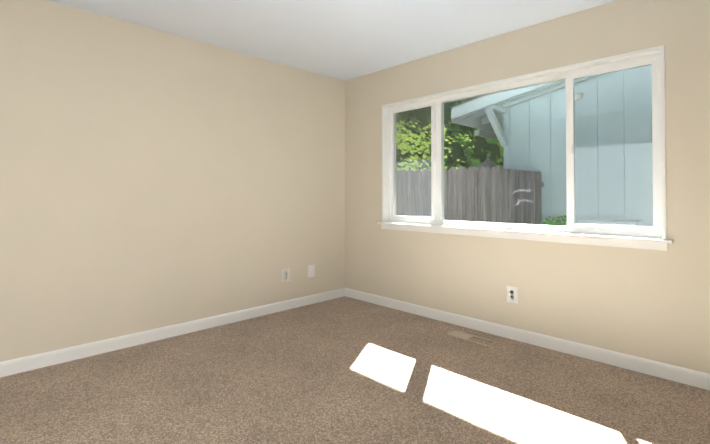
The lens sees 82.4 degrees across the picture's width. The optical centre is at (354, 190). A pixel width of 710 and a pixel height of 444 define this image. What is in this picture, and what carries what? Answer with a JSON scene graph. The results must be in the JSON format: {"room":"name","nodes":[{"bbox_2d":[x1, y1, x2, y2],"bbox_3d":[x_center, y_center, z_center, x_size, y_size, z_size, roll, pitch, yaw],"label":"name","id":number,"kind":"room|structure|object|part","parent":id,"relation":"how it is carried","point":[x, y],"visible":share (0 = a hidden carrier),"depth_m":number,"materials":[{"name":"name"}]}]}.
{"room":"empty bedroom","nodes":[
{"label":"empty bedroom","id":0,"kind":"room"},
{"bbox_2d":[0,0,344,361],"bbox_3d":[-1.576,-0.049,3.278,4.250,2.440,0.150,1,-1,-44],"label":"wall","id":1,"kind":"structure","parent":0,"point":[150,178],"depth_m":3.15,"materials":[{"name":"paint"}]},
{"bbox_2d":[0,288,344,376],"bbox_3d":[-1.519,1.125,3.204,3.950,0.092,0.013,1,-1,-44],"label":"baseboard","id":2,"kind":"structure","parent":1,"relation":"attached to","point":[28,363],"depth_m":3.12,"materials":[{"name":"white paint"}]},
{"bbox_2d":[282,268,289,281],"bbox_3d":[-0.683,0.839,4.030,0.089,0.127,0.009,1,-1,-44],"label":"electrical outlet","id":3,"kind":"object","parent":1,"relation":"attached to","point":[285,275],"visible":1,"depth_m":4.03,"materials":[{"name":"plastic"}]},
{"bbox_2d":[308,264,314,277],"bbox_3d":[-0.458,0.842,4.251,0.089,0.127,0.007,1,-1,-44],"label":"electrical outlet plate","id":4,"kind":"object","parent":1,"relation":"attached to","point":[311,270],"visible":1,"depth_m":4.25,"materials":[{"name":"plastic"}]},
{"bbox_2d":[49,0,615,80],"bbox_3d":[-0.107,-1.349,1.795,4.250,0.120,4.350,1,-1,-44],"label":"ceiling","id":5,"kind":"structure","parent":0,"point":[344,40],"depth_m":3.08,"materials":[{"name":"paint"}]},
{"bbox_2d":[0,296,709,443],"bbox_3d":[-0.107,1.201,1.761,4.250,0.100,4.350,1,-1,-44],"label":"floor","id":6,"kind":"structure","parent":0,"point":[344,370],"depth_m":2.33,"materials":[{"name":"carpet"}]},
{"bbox_2d":[447,330,496,346],"bbox_3d":[0.921,1.166,3.209,0.125,0.009,0.370,1,-1,-44],"label":"air vent register","id":7,"kind":"object","parent":6,"relation":"on","point":[474,338],"visible":1,"depth_m":3.19,"materials":[{"name":"beige paint"}]},
{"bbox_2d":[345,0,709,373],"bbox_3d":[1.358,-0.050,3.212,0.150,2.440,4.050,1,-1,-44],"label":"wall","id":8,"kind":"structure","parent":0,"point":[653,305],"depth_m":2.92,"materials":[{"name":"paint"}]},
{"bbox_2d":[507,286,517,303],"bbox_3d":[1.242,0.822,3.205,0.009,0.127,0.089,1,-1,-44],"label":"electrical outlet","id":9,"kind":"object","parent":8,"relation":"attached to","point":[512,294],"visible":1,"depth_m":3.20,"materials":[{"name":"plastic"}]},
{"bbox_2d":[381,45,666,250],"bbox_3d":[1.160,-0.257,3.414,0.174,1.280,2.362,1,-1,-44],"label":"window","id":10,"kind":"structure","parent":8,"relation":"in","point":[440,139],"depth_m":3.13,"materials":[{"name":"white plastic"}]},
{"bbox_3d":[0.618,-0.274,4.075,0.008,1.137,0.563,1,-1,-44],"label":"screen frame","id":11,"kind":"part","parent":10,"relation":"part of","materials":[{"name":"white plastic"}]},
{"bbox_3d":[0.571,-0.277,4.043,0.003,1.070,0.479,1,-1,-44],"label":"sash glass","id":12,"kind":"part","parent":10,"relation":"part of","materials":[{"name":"clear glass"}]},
{"bbox_3d":[0.571,-0.275,4.043,0.024,1.137,0.543,1,-1,-44],"label":"window sash","id":13,"kind":"part","parent":10,"relation":"part of","materials":[{"name":"white plastic"}]},
{"bbox_2d":[396,109,430,216],"bbox_3d":[0.618,-0.274,4.075,0.001,1.105,0.531,1,-1,-44],"label":"screen","id":14,"kind":"object","parent":10,"relation":"attached to","point":[413,162],"depth_m":4.10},
{"bbox_3d":[1.208,-0.283,3.440,0.003,1.121,1.108,1,-1,-44],"label":"glass","id":15,"kind":"part","parent":10,"relation":"part of","materials":[{"name":"clear glass"}]},
{"bbox_3d":[1.103,0.357,3.350,0.014,0.050,2.362,1,-1,-44],"label":"window apron","id":16,"kind":"part","parent":10,"relation":"part of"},
{"bbox_2d":[569,145,572,153],"bbox_3d":[1.585,-0.302,2.979,0.016,0.060,0.026,1,-1,-44],"label":"window latch","id":17,"kind":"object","parent":10,"relation":"attached to","point":[570,151],"depth_m":2.97,"materials":[{"name":"white plastic"}]},
{"bbox_2d":[574,67,652,226],"bbox_3d":[1.816,-0.291,2.852,0.001,1.105,0.509,1,-1,-44],"label":"screen","id":18,"kind":"object","parent":10,"relation":"attached to","point":[582,189],"depth_m":2.84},
{"bbox_3d":[1.776,-0.294,2.812,0.003,1.070,0.479,1,-1,-44],"label":"sash glass","id":19,"kind":"part","parent":10,"relation":"part of","materials":[{"name":"clear glass"}]},
{"bbox_3d":[1.776,-0.291,2.812,0.024,1.137,0.541,1,-1,-44],"label":"window sash","id":20,"kind":"part","parent":10,"relation":"part of","materials":[{"name":"white plastic"}]},
{"bbox_2d":[377,222,673,242],"bbox_3d":[1.118,0.324,3.366,0.114,0.018,2.424,1,-1,-44],"label":"window sill","id":21,"kind":"structure","parent":8,"relation":"attached to","point":[644,239],"depth_m":3.01,"materials":[{"name":"white paint"}]},
{"bbox_2d":[345,288,709,389],"bbox_3d":[1.299,1.124,3.139,0.013,0.092,4.050,1,-1,-44],"label":"baseboard","id":22,"kind":"structure","parent":8,"relation":"attached to","point":[695,378],"depth_m":2.96,"materials":[{"name":"white paint"}]},
{"label":"outside","id":23,"kind":"structure","parent":0,"visible":0},
{"bbox_3d":[14.238,1.799,18.635,39.830,0.200,60.000,1,-1,-44],"label":"lawn","id":24,"kind":"structure","parent":23,"visible":0},
{"bbox_2d":[396,101,477,171],"bbox_3d":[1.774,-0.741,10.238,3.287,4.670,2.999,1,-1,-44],"label":"tree","id":25,"kind":"object","parent":24,"relation":"on","point":[461,154],"depth_m":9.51,"materials":[{"name":"green plant"}]},
{"bbox_2d":[396,167,485,226],"bbox_3d":[-0.870,0.630,7.936,0.150,1.848,7.290,1,-1,-44],"label":"fence","id":26,"kind":"object","parent":24,"relation":"on","point":[450,198],"depth_m":5.62,"materials":[{"name":"grey wood"}]},
{"bbox_2d":[410,97,503,167],"bbox_3d":[2.777,-2.426,11.594,4.666,8.066,4.481,1,-1,-44],"label":"tree","id":27,"kind":"object","parent":24,"relation":"on","point":[486,141],"depth_m":10.02,"materials":[{"name":"green plant"}]},
{"bbox_2d":[449,122,473,147],"bbox_3d":[2.280,-0.140,10.462,2.091,3.469,2.050,1,-1,-44],"label":"tree","id":28,"kind":"object","parent":24,"relation":"on","point":[463,138],"depth_m":9.95,"materials":[{"name":"green plant"}]},
{"bbox_2d":[476,154,500,170],"bbox_3d":[2.866,0.385,8.735,2.242,2.360,2.242,1,-1,-44],"label":"patio umbrella","id":29,"kind":"object","parent":24,"relation":"on","point":[491,163],"depth_m":8.64,"materials":[{"name":"grey fabric"}]},
{"bbox_2d":[496,157,503,165],"bbox_3d":[5.622,-3.849,15.157,6.201,11.012,6.165,1,-1,-44],"label":"tree","id":30,"kind":"object","parent":24,"relation":"on","point":[501,163],"depth_m":15.21,"materials":[{"name":"green plant"}]},
{"bbox_2d":[468,166,543,230],"bbox_3d":[2.357,0.601,6.120,2.245,1.857,0.150,1,-1,-44],"label":"fence","id":31,"kind":"object","parent":24,"relation":"on","point":[513,199],"depth_m":5.91,"materials":[{"name":"grey wood"}]},
{"bbox_2d":[540,215,566,232],"bbox_3d":[3.143,0.962,6.435,0.580,1.152,0.605,1,-1,-44],"label":"shrub","id":32,"kind":"object","parent":24,"relation":"on","point":[549,222],"depth_m":6.43,"materials":[{"name":"green plant"}]},
{"bbox_2d":[510,65,649,237],"bbox_3d":[9.109,-0.425,7.343,9.000,3.943,9.000,1,-1,-44],"label":"siding","id":33,"kind":"object","parent":24,"relation":"on","point":[538,140],"depth_m":6.42,"materials":[{"name":"blue wood"}]},
{"bbox_2d":[450,74,601,146],"bbox_3d":[8.740,-1.625,7.222,9.720,1.646,10.320,1,-1,-44],"label":"eaves","id":34,"kind":"object","parent":33,"relation":"attached to","point":[521,93],"depth_m":7.12,"materials":[{"name":"white wood"}]},
{"bbox_2d":[503,65,652,226],"bbox_3d":[8.857,-0.436,7.184,8.465,3.860,8.915,1,-1,-44],"label":"batten","id":35,"kind":"object","parent":33,"relation":"attached to","point":[506,119],"depth_m":6.35,"materials":[{"name":"blue"}]},
{"bbox_2d":[574,93,582,101],"bbox_3d":[3.517,-1.510,6.529,0.149,0.130,0.260,1,-1,-44],"label":"sconce","id":36,"kind":"object","parent":33,"relation":"attached to","point":[578,98],"depth_m":6.47,"materials":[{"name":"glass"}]},
{"bbox_2d":[575,219,641,236],"bbox_3d":[3.754,0.983,6.014,0.366,1.090,0.780,1,-1,-44],"label":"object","id":37,"kind":"object","parent":24,"relation":"on","point":[609,222],"depth_m":5.88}
]}

